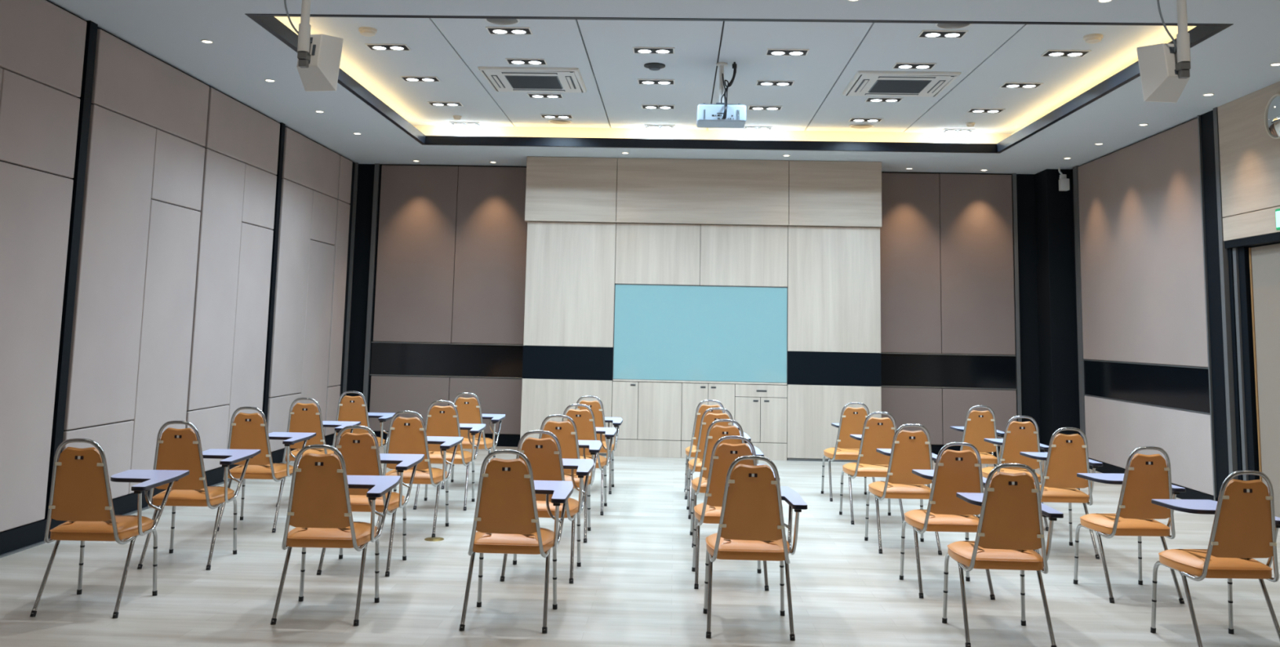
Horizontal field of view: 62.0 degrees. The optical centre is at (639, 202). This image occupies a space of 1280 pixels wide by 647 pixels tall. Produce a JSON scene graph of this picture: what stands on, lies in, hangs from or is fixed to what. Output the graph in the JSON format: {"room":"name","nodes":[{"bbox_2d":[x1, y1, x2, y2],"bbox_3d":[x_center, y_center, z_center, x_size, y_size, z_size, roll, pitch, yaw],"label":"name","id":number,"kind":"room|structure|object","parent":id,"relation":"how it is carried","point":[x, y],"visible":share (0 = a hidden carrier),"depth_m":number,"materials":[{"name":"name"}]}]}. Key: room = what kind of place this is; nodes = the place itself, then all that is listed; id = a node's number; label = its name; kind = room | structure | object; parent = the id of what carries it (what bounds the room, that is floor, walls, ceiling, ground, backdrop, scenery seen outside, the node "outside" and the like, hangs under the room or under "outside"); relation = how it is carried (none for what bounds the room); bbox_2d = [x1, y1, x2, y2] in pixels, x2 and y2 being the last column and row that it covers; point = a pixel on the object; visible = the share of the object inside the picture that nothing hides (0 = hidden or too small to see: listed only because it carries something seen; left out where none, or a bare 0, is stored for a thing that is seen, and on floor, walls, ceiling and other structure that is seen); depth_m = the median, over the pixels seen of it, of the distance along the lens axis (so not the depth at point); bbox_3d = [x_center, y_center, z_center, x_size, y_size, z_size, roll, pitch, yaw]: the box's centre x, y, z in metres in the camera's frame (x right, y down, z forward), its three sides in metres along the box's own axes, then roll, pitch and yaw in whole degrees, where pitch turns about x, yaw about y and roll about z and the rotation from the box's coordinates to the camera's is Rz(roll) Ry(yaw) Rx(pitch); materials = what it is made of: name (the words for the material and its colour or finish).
{"room":"lecture hall","nodes":[
{"label":"lecture hall","id":0,"kind":"room"},
{"bbox_2d":[0,0,358,537],"bbox_3d":[-4.349,0.282,5.851,0.300,3.770,17.587,1,-7,2],"label":"wall","id":1,"kind":"structure","parent":0,"point":[171,248],"depth_m":8.75,"materials":[{"name":"beige paint"}]},
{"bbox_2d":[0,433,342,557],"bbox_3d":[-4.257,2.073,5.630,0.029,0.142,17.387,1,-7,2],"label":"baseboard","id":2,"kind":"structure","parent":1,"relation":"attached to","point":[31,533],"depth_m":8.44,"materials":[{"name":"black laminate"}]},
{"bbox_2d":[0,444,1279,646],"bbox_3d":[0.599,2.310,5.438,10.285,0.150,17.787,1,-7,2],"label":"floor","id":3,"kind":"structure","parent":0,"point":[633,584],"depth_m":6.56,"materials":[{"name":"wood"}]},
{"bbox_2d":[30,438,189,617],"bbox_3d":[-2.939,1.759,5.975,0.530,0.937,0.835,1,-7,-1],"label":"chair","id":4,"kind":"object","parent":3,"relation":"on","point":[81,495],"visible":1,"depth_m":5.66,"materials":[{"name":"orange leather"}]},
{"bbox_2d":[137,420,261,569],"bbox_3d":[-2.910,1.896,7.106,0.530,0.937,0.835,1,-7,-1],"label":"chair","id":5,"kind":"object","parent":3,"relation":"on","point":[177,449],"visible":0.91,"depth_m":6.79,"materials":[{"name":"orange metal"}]},
{"bbox_2d":[217,406,315,532],"bbox_3d":[-2.913,2.048,8.364,0.530,0.937,0.835,1,-7,1],"label":"chair","id":6,"kind":"object","parent":3,"relation":"on","point":[247,430],"visible":0.76,"depth_m":8.04,"materials":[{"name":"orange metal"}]},
{"bbox_2d":[275,397,360,506],"bbox_3d":[-2.837,2.184,9.479,0.530,0.937,0.835,1,-7,1],"label":"chair","id":7,"kind":"object","parent":3,"relation":"on","point":[304,417],"visible":0.56,"depth_m":9.15,"materials":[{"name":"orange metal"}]},
{"bbox_2d":[270,444,400,625],"bbox_3d":[-1.657,1.780,5.925,0.530,0.937,0.835,1,-7,-1],"label":"chair","id":8,"kind":"object","parent":3,"relation":"on","point":[319,505],"visible":1,"depth_m":5.61,"materials":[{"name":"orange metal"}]},
{"bbox_2d":[332,391,399,465],"bbox_3d":[-2.720,2.316,10.546,0.530,0.937,0.835,1,-7,1],"label":"chair","id":9,"kind":"object","parent":3,"relation":"on","point":[351,408],"visible":0.63,"depth_m":10.21,"materials":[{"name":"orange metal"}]},
{"bbox_2d":[316,425,424,576],"bbox_3d":[-1.749,1.912,7.036,0.530,0.937,0.835,1,-7,0],"label":"chair","id":10,"kind":"object","parent":3,"relation":"on","point":[360,454],"visible":0.62,"depth_m":6.72,"materials":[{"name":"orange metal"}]},
{"bbox_2d":[376,410,463,537],"bbox_3d":[-1.694,2.064,8.287,0.530,0.937,0.835,1,-7,2],"label":"chair","id":11,"kind":"object","parent":3,"relation":"on","point":[407,435],"visible":0.83,"depth_m":7.96,"materials":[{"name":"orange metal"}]},
{"bbox_2d":[413,400,485,510],"bbox_3d":[-1.673,2.211,9.502,0.530,0.937,0.835,1,-7,0],"label":"chair","id":12,"kind":"object","parent":3,"relation":"on","point":[441,420],"visible":0.78,"depth_m":9.18,"materials":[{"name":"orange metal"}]},
{"bbox_2d":[440,391,505,488],"bbox_3d":[-1.646,2.354,10.678,0.530,0.937,0.835,1,-7,1],"label":"chair","id":13,"kind":"object","parent":3,"relation":"on","point":[469,411],"visible":0.63,"depth_m":10.35,"materials":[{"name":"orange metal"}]},
{"bbox_2d":[458,448,573,632],"bbox_3d":[-0.651,1.794,5.870,0.530,0.937,0.835,1,-7,2],"label":"chair","id":14,"kind":"object","parent":3,"relation":"on","point":[506,519],"visible":1,"depth_m":5.55,"materials":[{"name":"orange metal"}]},
{"bbox_2d":[499,430,594,582],"bbox_3d":[-0.580,1.927,6.963,0.530,0.937,0.835,1,-7,3],"label":"chair","id":15,"kind":"object","parent":3,"relation":"on","point":[547,462],"visible":0.65,"depth_m":6.64,"materials":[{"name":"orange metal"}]},
{"bbox_2d":[538,413,601,542],"bbox_3d":[-0.569,2.080,8.228,0.530,0.937,0.835,1,-7,1],"label":"chair","id":16,"kind":"object","parent":3,"relation":"on","point":[567,437],"visible":0.56,"depth_m":7.89,"materials":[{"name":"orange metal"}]},
{"bbox_2d":[561,403,616,515],"bbox_3d":[-0.482,2.225,9.413,0.530,0.937,0.835,1,-7,2],"label":"chair","id":17,"kind":"object","parent":3,"relation":"on","point":[586,428],"visible":0.59,"depth_m":9.08,"materials":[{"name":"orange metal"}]},
{"bbox_2d":[574,395,622,493],"bbox_3d":[-0.446,2.368,10.583,0.530,0.937,0.835,1,-7,2],"label":"chair","id":18,"kind":"object","parent":3,"relation":"on","point":[600,419],"visible":0.47,"depth_m":10.26,"materials":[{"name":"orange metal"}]},
{"bbox_2d":[611,380,681,457],"bbox_3d":[0.088,2.739,13.551,0.875,0.924,0.406,1,-7,2],"label":"base cabinet","id":19,"kind":"object","parent":3,"relation":"on","point":[651,412],"visible":0.87,"depth_m":13.36,"materials":[{"name":"grey wood"}]},
{"bbox_2d":[680,382,734,457],"bbox_3d":[0.858,2.752,13.523,0.662,0.924,0.406,1,-7,2],"label":"base cabinet","id":20,"kind":"object","parent":3,"relation":"on","point":[692,393],"visible":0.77,"depth_m":13.36,"materials":[{"name":"grey wood"}]},
{"bbox_2d":[684,399,739,498],"bbox_3d":[0.703,2.364,10.355,0.530,0.937,0.835,1,-7,2],"label":"chair","id":21,"kind":"object","parent":3,"relation":"on","point":[691,451],"visible":0.37,"depth_m":10.03,"materials":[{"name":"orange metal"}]},
{"bbox_2d":[686,407,751,518],"bbox_3d":[0.683,2.238,9.313,0.530,0.937,0.835,1,-7,1],"label":"chair","id":22,"kind":"object","parent":3,"relation":"on","point":[695,464],"visible":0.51,"depth_m":8.98,"materials":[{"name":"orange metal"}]},
{"bbox_2d":[689,418,764,546],"bbox_3d":[0.656,2.094,8.124,0.530,0.937,0.835,1,-7,1],"label":"chair","id":23,"kind":"object","parent":3,"relation":"on","point":[699,483],"visible":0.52,"depth_m":7.79,"materials":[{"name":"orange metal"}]},
{"bbox_2d":[691,435,775,590],"bbox_3d":[0.611,1.942,6.875,0.530,0.937,0.835,1,-7,1],"label":"chair","id":24,"kind":"object","parent":3,"relation":"on","point":[708,511],"visible":0.48,"depth_m":6.55,"materials":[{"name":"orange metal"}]},
{"bbox_2d":[702,455,807,639],"bbox_3d":[0.622,1.816,5.832,0.530,0.937,0.835,1,-7,2],"label":"chair","id":25,"kind":"object","parent":3,"relation":"on","point":[751,526],"visible":1,"depth_m":5.51,"materials":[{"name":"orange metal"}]},
{"bbox_2d":[734,383,786,460],"bbox_3d":[1.516,2.762,13.499,0.652,0.924,0.406,1,-7,2],"label":"base cabinet","id":26,"kind":"object","parent":3,"relation":"on","point":[760,410],"visible":0.89,"depth_m":13.31,"materials":[{"name":"grey wood"}]},
{"bbox_2d":[821,401,875,502],"bbox_3d":[2.064,2.401,10.425,0.530,0.937,0.835,1,-7,0],"label":"chair","id":27,"kind":"object","parent":3,"relation":"on","point":[852,420],"visible":0.56,"depth_m":10.10,"materials":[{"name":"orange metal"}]},
{"bbox_2d":[839,411,906,524],"bbox_3d":[2.021,2.255,9.221,0.530,0.937,0.835,1,-7,-1],"label":"chair","id":28,"kind":"object","parent":3,"relation":"on","point":[878,433],"visible":0.7,"depth_m":8.89,"materials":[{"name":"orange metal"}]},
{"bbox_2d":[864,423,942,554],"bbox_3d":[1.996,2.113,8.056,0.530,0.937,0.835,1,-7,0],"label":"chair","id":29,"kind":"object","parent":3,"relation":"on","point":[911,450],"visible":0.8,"depth_m":7.73,"materials":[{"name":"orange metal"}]},
{"bbox_2d":[899,441,995,599],"bbox_3d":[1.949,1.956,6.766,0.530,0.937,0.835,1,-7,0],"label":"chair","id":30,"kind":"object","parent":3,"relation":"on","point":[956,471],"visible":0.77,"depth_m":6.44,"materials":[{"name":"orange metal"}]},
{"bbox_2d":[950,404,1004,466],"bbox_3d":[3.235,2.414,10.335,0.530,0.937,0.835,1,-7,1],"label":"chair","id":31,"kind":"object","parent":3,"relation":"on","point":[979,425],"visible":0.63,"depth_m":10.00,"materials":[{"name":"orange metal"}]},
{"bbox_2d":[942,462,1063,646],"bbox_3d":[1.928,1.831,5.733,0.530,0.937,0.835,1,-7,2],"label":"chair","id":32,"kind":"object","parent":3,"relation":"on","point":[1010,529],"visible":1,"depth_m":5.41,"materials":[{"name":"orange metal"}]},
{"bbox_2d":[977,415,1048,530],"bbox_3d":[3.181,2.265,9.108,0.530,0.937,0.835,1,-7,1],"label":"chair","id":33,"kind":"object","parent":3,"relation":"on","point":[1019,437],"visible":0.55,"depth_m":8.78,"materials":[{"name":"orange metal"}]},
{"bbox_2d":[1019,426,1102,558],"bbox_3d":[3.125,2.134,8.031,0.530,0.937,0.835,1,-7,0],"label":"chair","id":34,"kind":"object","parent":3,"relation":"on","point":[1067,455],"visible":0.84,"depth_m":7.71,"materials":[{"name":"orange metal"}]},
{"bbox_2d":[1073,445,1186,603],"bbox_3d":[3.073,1.979,6.759,0.530,0.937,0.835,2,-7,-3],"label":"chair","id":35,"kind":"object","parent":3,"relation":"on","point":[1145,477],"visible":0.98,"depth_m":6.44,"materials":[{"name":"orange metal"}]},
{"bbox_2d":[1150,470,1279,646],"bbox_3d":[3.034,1.843,5.642,0.530,0.937,0.835,1,-7,-2],"label":"chair","id":36,"kind":"object","parent":3,"relation":"on","point":[1246,525],"visible":1,"depth_m":5.32,"materials":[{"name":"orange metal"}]},
{"bbox_2d":[48,0,1279,173],"bbox_3d":[0.682,-1.667,5.918,10.285,0.325,17.787,1,-7,2],"label":"ceiling","id":37,"kind":"structure","parent":0,"point":[1233,64],"depth_m":9.75,"materials":[{"name":"grey paint"}]},
{"bbox_2d":[284,0,343,91],"bbox_3d":[-1.790,-1.092,5.859,0.186,0.933,0.354,-1,-7,18],"label":"loudspeaker","id":38,"kind":"object","parent":37,"relation":"hanging from","point":[318,55],"visible":1,"depth_m":5.78,"materials":[{"name":"grey plastic"}]},
{"bbox_2d":[358,26,377,36],"bbox_3d":[-2.305,-1.440,9.022,0.150,0.055,0.150,1,-7,2],"label":"smoke detector","id":39,"kind":"object","parent":37,"relation":"attached to","point":[365,31],"visible":1,"depth_m":8.98,"materials":[{"name":"beige plastic"}]},
{"bbox_2d":[364,43,411,50],"bbox_3d":[-2.261,-1.391,9.569,0.370,0.020,0.196,1,-7,2],"label":"recessed light","id":40,"kind":"object","parent":37,"relation":"in","point":[373,46],"visible":1,"depth_m":9.54,"materials":[{"name":"white plastic"}]},
{"bbox_2d":[367,44,408,49],"bbox_3d":[-2.261,-1.398,9.570,0.346,0.006,0.176,1,-7,2],"label":"housing","id":41,"kind":"object","parent":40,"relation":"on","point":[371,46],"depth_m":9.55,"materials":[{"name":"black metal"}]},
{"bbox_2d":[400,75,440,81],"bbox_3d":[-2.221,-1.245,10.769,0.370,0.020,0.196,1,-7,2],"label":"recessed light","id":42,"kind":"object","parent":37,"relation":"in","point":[406,78],"visible":1,"depth_m":10.73,"materials":[{"name":"white plastic"}]},
{"bbox_2d":[401,76,438,80],"bbox_3d":[-2.221,-1.252,10.770,0.346,0.006,0.176,1,-7,2],"label":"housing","id":43,"kind":"object","parent":42,"relation":"on","point":[406,78],"depth_m":10.73,"materials":[{"name":"black metal"}]},
{"bbox_2d":[426,101,463,106],"bbox_3d":[-2.181,-1.102,11.945,0.370,0.020,0.196,1,-7,2],"label":"recessed light","id":44,"kind":"object","parent":37,"relation":"in","point":[431,103],"visible":1,"depth_m":11.91,"materials":[{"name":"white plastic"}]},
{"bbox_2d":[448,121,481,125],"bbox_3d":[-2.142,-0.963,13.091,0.370,0.020,0.196,1,-7,2],"label":"recessed light","id":45,"kind":"object","parent":37,"relation":"in","point":[453,123],"visible":1,"depth_m":13.05,"materials":[{"name":"white plastic"}]},
{"bbox_2d":[484,18,519,25],"bbox_3d":[-1.119,-1.477,8.643,0.290,0.024,0.290,1,-7,2],"label":"ceiling speaker","id":46,"kind":"object","parent":37,"relation":"attached to","point":[496,21],"visible":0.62,"depth_m":8.65,"materials":[{"name":"grey plastic"}]},
{"bbox_2d":[485,26,533,34],"bbox_3d":[-1.099,-1.440,8.961,0.370,0.020,0.196,1,-7,2],"label":"recessed light","id":47,"kind":"object","parent":37,"relation":"in","point":[491,30],"visible":1,"depth_m":8.93,"materials":[{"name":"white plastic"}]},
{"bbox_2d":[505,57,547,64],"bbox_3d":[-1.064,-1.316,9.983,0.370,0.020,0.196,1,-7,2],"label":"recessed light","id":48,"kind":"object","parent":37,"relation":"in","point":[509,60],"visible":1,"depth_m":9.95,"materials":[{"name":"white plastic"}]},
{"bbox_2d":[506,59,546,64],"bbox_3d":[-1.064,-1.323,9.984,0.346,0.006,0.176,1,-7,2],"label":"housing","id":49,"kind":"object","parent":48,"relation":"on","point":[509,61],"depth_m":9.96,"materials":[{"name":"black metal"}]},
{"bbox_2d":[477,66,586,93],"bbox_3d":[-1.058,-1.219,10.691,0.974,0.042,0.974,1,-7,2],"label":"air conditioner","id":50,"kind":"object","parent":37,"relation":"attached to","point":[521,79],"visible":1,"depth_m":10.55,"materials":[{"name":"grey plastic"}]},
{"bbox_2d":[504,75,563,88],"bbox_3d":[-1.058,-1.208,10.690,0.520,0.007,0.520,1,-7,2],"label":"grille","id":51,"kind":"object","parent":50,"relation":"attached to","point":[521,82],"depth_m":10.65,"materials":[{"name":"grey plastic"}]},
{"bbox_2d":[526,93,563,97],"bbox_3d":[-1.015,-1.141,11.421,0.370,0.020,0.196,1,-7,2],"label":"recessed light","id":52,"kind":"object","parent":37,"relation":"in","point":[530,95],"visible":1,"depth_m":11.38,"materials":[{"name":"white plastic"}]},
{"bbox_2d":[540,114,573,118],"bbox_3d":[-0.978,-1.009,12.513,0.370,0.020,0.196,1,-7,2],"label":"recessed light","id":53,"kind":"object","parent":37,"relation":"in","point":[543,116],"visible":1,"depth_m":12.48,"materials":[{"name":"white plastic"}]},
{"bbox_2d":[547,118,572,124],"bbox_3d":[-0.960,-0.970,12.810,0.290,0.024,0.290,1,-7,2],"label":"ceiling speaker","id":54,"kind":"object","parent":37,"relation":"attached to","point":[558,121],"visible":1,"depth_m":12.75,"materials":[{"name":"grey plastic"}]},
{"bbox_2d":[632,46,674,53],"bbox_3d":[0.122,-1.350,9.493,0.370,0.020,0.196,1,-7,2],"label":"recessed light","id":55,"kind":"object","parent":37,"relation":"in","point":[637,50],"visible":1,"depth_m":9.47,"materials":[{"name":"white plastic"}]},
{"bbox_2d":[634,48,673,53],"bbox_3d":[0.122,-1.357,9.494,0.346,0.006,0.176,1,-7,2],"label":"housing","id":56,"kind":"object","parent":55,"relation":"on","point":[636,50],"depth_m":9.47,"materials":[{"name":"black metal"}]},
{"bbox_2d":[644,62,665,70],"bbox_3d":[0.138,-1.270,10.033,0.200,0.050,0.200,1,-7,2],"label":"ceiling sensor","id":57,"kind":"object","parent":37,"relation":"attached to","point":[651,66],"visible":1,"depth_m":9.99,"materials":[{"name":"black plastic"}]},
{"bbox_2d":[637,79,674,84],"bbox_3d":[0.162,-1.206,10.684,0.370,0.020,0.196,1,-7,2],"label":"recessed light","id":58,"kind":"object","parent":37,"relation":"in","point":[656,82],"visible":1,"depth_m":10.65,"materials":[{"name":"white plastic"}]},
{"bbox_2d":[641,104,675,109],"bbox_3d":[0.202,-1.062,11.864,0.370,0.020,0.196,1,-7,2],"label":"recessed light","id":59,"kind":"object","parent":37,"relation":"in","point":[643,106],"visible":1,"depth_m":11.83,"materials":[{"name":"white plastic"}]},
{"bbox_2d":[644,124,675,128],"bbox_3d":[0.241,-0.924,13.005,0.370,0.020,0.196,1,-7,2],"label":"recessed light","id":60,"kind":"object","parent":37,"relation":"in","point":[646,126],"visible":1,"depth_m":12.97,"materials":[{"name":"white plastic"}]},
{"bbox_2d":[697,62,746,128],"bbox_3d":[0.756,-1.009,9.882,0.444,0.577,0.383,1,-7,2],"label":"projector","id":61,"kind":"object","parent":37,"relation":"hanging from","point":[721,114],"visible":1,"depth_m":9.72,"materials":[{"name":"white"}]},
{"bbox_2d":[704,109,739,119],"bbox_3d":[0.741,-0.803,9.709,0.324,0.090,0.005,1,-7,2],"label":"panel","id":62,"kind":"object","parent":61,"relation":"attached to","point":[708,113],"depth_m":9.71,"materials":[{"name":"grey plastic"}]},
{"bbox_2d":[711,112,733,119],"bbox_3d":[0.755,-0.790,9.706,0.198,0.056,0.006,1,-7,2],"label":"socket","id":63,"kind":"object","parent":61,"relation":"attached to","point":[714,115],"depth_m":9.71,"materials":[{"name":"white plastic"}]},
{"bbox_2d":[244,13,1233,153],"bbox_3d":[0.738,-1.030,10.250,6.999,0.108,5.407,1,-7,2],"label":"trim","id":64,"kind":"structure","parent":37,"relation":"attached to","point":[1202,32],"depth_m":11.68,"materials":[{"name":"black"}]},
{"bbox_2d":[741,125,773,129],"bbox_3d":[1.425,-0.903,12.973,0.370,0.020,0.196,1,-7,2],"label":"recessed light","id":65,"kind":"object","parent":37,"relation":"in","point":[745,127],"visible":0.95,"depth_m":12.94,"materials":[{"name":"white plastic"}]},
{"bbox_2d":[747,105,782,110],"bbox_3d":[1.386,-1.045,11.802,0.370,0.020,0.196,1,-7,2],"label":"recessed light","id":66,"kind":"object","parent":37,"relation":"in","point":[750,107],"visible":1,"depth_m":11.77,"materials":[{"name":"white plastic"}]},
{"bbox_2d":[755,80,794,85],"bbox_3d":[1.346,-1.187,10.632,0.370,0.020,0.196,1,-7,2],"label":"recessed light","id":67,"kind":"object","parent":37,"relation":"in","point":[759,82],"visible":1,"depth_m":10.60,"materials":[{"name":"white plastic"}]},
{"bbox_2d":[765,48,809,55],"bbox_3d":[1.306,-1.330,9.461,0.370,0.020,0.196,1,-7,2],"label":"recessed light","id":68,"kind":"object","parent":37,"relation":"in","point":[769,51],"visible":1,"depth_m":9.43,"materials":[{"name":"white plastic"}]},
{"bbox_2d":[848,123,873,128],"bbox_3d":[2.638,-0.908,12.701,0.290,0.024,0.290,1,-7,2],"label":"ceiling speaker","id":69,"kind":"object","parent":37,"relation":"attached to","point":[855,125],"visible":1,"depth_m":12.64,"materials":[{"name":"grey plastic"}]},
{"bbox_2d":[848,117,883,121],"bbox_3d":[2.616,-0.954,12.344,0.370,0.020,0.196,1,-7,2],"label":"recessed light","id":70,"kind":"object","parent":37,"relation":"in","point":[851,119],"visible":1,"depth_m":12.30,"materials":[{"name":"white plastic"}]},
{"bbox_2d":[864,97,903,102],"bbox_3d":[2.580,-1.084,11.273,0.370,0.020,0.196,1,-7,2],"label":"recessed light","id":71,"kind":"object","parent":37,"relation":"in","point":[868,99],"visible":1,"depth_m":11.24,"materials":[{"name":"white plastic"}]},
{"bbox_2d":[842,70,960,97],"bbox_3d":[2.563,-1.161,10.545,0.974,0.042,0.974,1,-7,2],"label":"air conditioner","id":72,"kind":"object","parent":37,"relation":"attached to","point":[866,83],"visible":1,"depth_m":10.41,"materials":[{"name":"grey plastic"}]},
{"bbox_2d":[867,80,931,93],"bbox_3d":[2.563,-1.150,10.544,0.520,0.007,0.520,1,-7,2],"label":"grille","id":73,"kind":"object","parent":72,"relation":"attached to","point":[876,86],"depth_m":10.52,"materials":[{"name":"grey plastic"}]},
{"bbox_2d":[891,62,937,69],"bbox_3d":[2.532,-1.258,9.844,0.370,0.020,0.196,1,-7,2],"label":"recessed light","id":74,"kind":"object","parent":37,"relation":"in","point":[897,65],"visible":1,"depth_m":9.81,"materials":[{"name":"white plastic"}]},
{"bbox_2d":[893,63,933,68],"bbox_3d":[2.532,-1.265,9.845,0.346,0.006,0.176,1,-7,2],"label":"housing","id":75,"kind":"object","parent":74,"relation":"on","point":[896,65],"depth_m":9.82,"materials":[{"name":"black metal"}]},
{"bbox_2d":[917,30,968,38],"bbox_3d":[2.496,-1.385,8.792,0.370,0.020,0.196,1,-7,2],"label":"recessed light","id":76,"kind":"object","parent":37,"relation":"in","point":[924,33],"visible":1,"depth_m":8.76,"materials":[{"name":"white plastic"}]},
{"bbox_2d":[934,23,972,29],"bbox_3d":[2.500,-1.419,8.494,0.290,0.024,0.290,1,-7,2],"label":"ceiling speaker","id":77,"kind":"object","parent":37,"relation":"attached to","point":[947,26],"visible":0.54,"depth_m":8.51,"materials":[{"name":"grey plastic"}]},
{"bbox_2d":[940,128,975,133],"bbox_3d":[3.838,-0.864,12.877,0.370,0.020,0.196,1,-7,2],"label":"recessed light","id":78,"kind":"object","parent":37,"relation":"in","point":[945,130],"visible":1,"depth_m":12.84,"materials":[{"name":"white plastic"}]},
{"bbox_2d":[966,107,1005,112],"bbox_3d":[3.798,-1.006,11.706,0.370,0.020,0.196,1,-7,2],"label":"recessed light","id":79,"kind":"object","parent":37,"relation":"in","point":[972,109],"visible":1,"depth_m":11.67,"materials":[{"name":"white plastic"}]},
{"bbox_2d":[999,82,1043,88],"bbox_3d":[3.758,-1.152,10.505,0.370,0.020,0.196,1,-7,2],"label":"recessed light","id":80,"kind":"object","parent":37,"relation":"in","point":[1008,85],"visible":1,"depth_m":10.47,"materials":[{"name":"white plastic"}]},
{"bbox_2d":[1040,49,1091,57],"bbox_3d":[3.717,-1.298,9.305,0.370,0.020,0.196,1,-7,2],"label":"recessed light","id":81,"kind":"object","parent":37,"relation":"in","point":[1064,53],"visible":1,"depth_m":9.27,"materials":[{"name":"white plastic"}]},
{"bbox_2d":[1043,50,1088,56],"bbox_3d":[3.717,-1.305,9.306,0.346,0.006,0.176,1,-7,2],"label":"housing","id":82,"kind":"object","parent":81,"relation":"on","point":[1048,53],"depth_m":9.28,"materials":[{"name":"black metal"}]},
{"bbox_2d":[1083,33,1102,43],"bbox_3d":[3.733,-1.344,8.776,0.150,0.055,0.150,1,-7,2],"label":"smoke detector","id":83,"kind":"object","parent":37,"relation":"attached to","point":[1093,37],"visible":1,"depth_m":8.73,"materials":[{"name":"beige plastic"}]},
{"bbox_2d":[1136,0,1191,102],"bbox_3d":[2.804,-1.017,5.689,0.187,0.933,0.351,1,-7,2],"label":"loudspeaker","id":84,"kind":"object","parent":37,"relation":"hanging from","point":[1164,68],"visible":1,"depth_m":5.61,"materials":[{"name":"grey plastic"}]},
{"bbox_2d":[346,163,1040,446],"bbox_3d":[0.936,1.429,14.428,10.285,3.770,0.338,1,-7,2],"label":"wall","id":85,"kind":"structure","parent":0,"point":[438,284],"depth_m":14.31,"materials":[{"name":"brown paint"}]},
{"bbox_2d":[370,431,1041,457],"bbox_3d":[0.794,3.205,14.089,9.485,0.156,0.032,1,-7,2],"label":"baseboard","id":86,"kind":"structure","parent":85,"relation":"attached to","point":[504,440],"depth_m":14.16,"materials":[{"name":"black laminate"}]},
{"bbox_2d":[520,156,881,462],"bbox_3d":[0.786,1.360,13.882,4.553,3.770,0.867,1,-7,2],"label":"wall","id":87,"kind":"structure","parent":0,"point":[810,228],"depth_m":13.56,"materials":[{"name":"grey wood"}]},
{"bbox_2d":[613,283,787,382],"bbox_3d":[0.763,1.647,13.470,2.191,1.199,0.023,1,-7,2],"label":"projection screen","id":88,"kind":"object","parent":87,"relation":"attached to","point":[677,332],"visible":1,"depth_m":13.46,"materials":[{"name":"teal"}]},
{"bbox_2d":[1071,80,1279,501],"bbox_3d":[5.470,0.451,5.549,0.420,3.770,17.487,1,-7,2],"label":"wall","id":89,"kind":"structure","parent":0,"point":[1153,216],"depth_m":10.97,"materials":[{"name":"brown paint"}]},
{"bbox_2d":[1034,168,1079,461],"bbox_3d":[5.471,1.462,13.918,0.385,3.770,0.477,1,-7,2],"label":"column","id":90,"kind":"structure","parent":89,"relation":"attached to","point":[1056,318],"depth_m":13.76,"materials":[{"name":"black paint"}]},
{"bbox_2d":[1057,167,1069,191],"bbox_3d":[5.468,-0.302,13.797,0.119,0.303,0.191,1,-7,2],"label":"loudspeaker","id":91,"kind":"object","parent":89,"relation":"attached to","point":[1064,183],"visible":1,"depth_m":13.70,"materials":[{"name":"grey plastic"}]},
{"bbox_2d":[1088,457,1217,501],"bbox_3d":[5.486,3.062,11.949,0.031,0.122,3.957,1,-7,2],"label":"baseboard","id":92,"kind":"structure","parent":89,"relation":"attached to","point":[1107,468],"depth_m":10.71,"materials":[{"name":"black laminate"}]},
{"bbox_2d":[1224,231,1279,517],"bbox_3d":[5.474,1.472,8.707,0.205,2.500,2.100,1,-7,2],"label":"door","id":93,"kind":"structure","parent":89,"relation":"in","point":[1254,261],"depth_m":9.47,"materials":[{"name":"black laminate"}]},
{"bbox_2d":[1264,93,1279,138],"bbox_3d":[5.384,-0.730,9.008,0.055,0.386,0.386,1,-7,2],"label":"round mirror","id":94,"kind":"object","parent":89,"relation":"attached to","point":[1272,114],"visible":1,"depth_m":9.03,"materials":[{"name":"silver plastic"}]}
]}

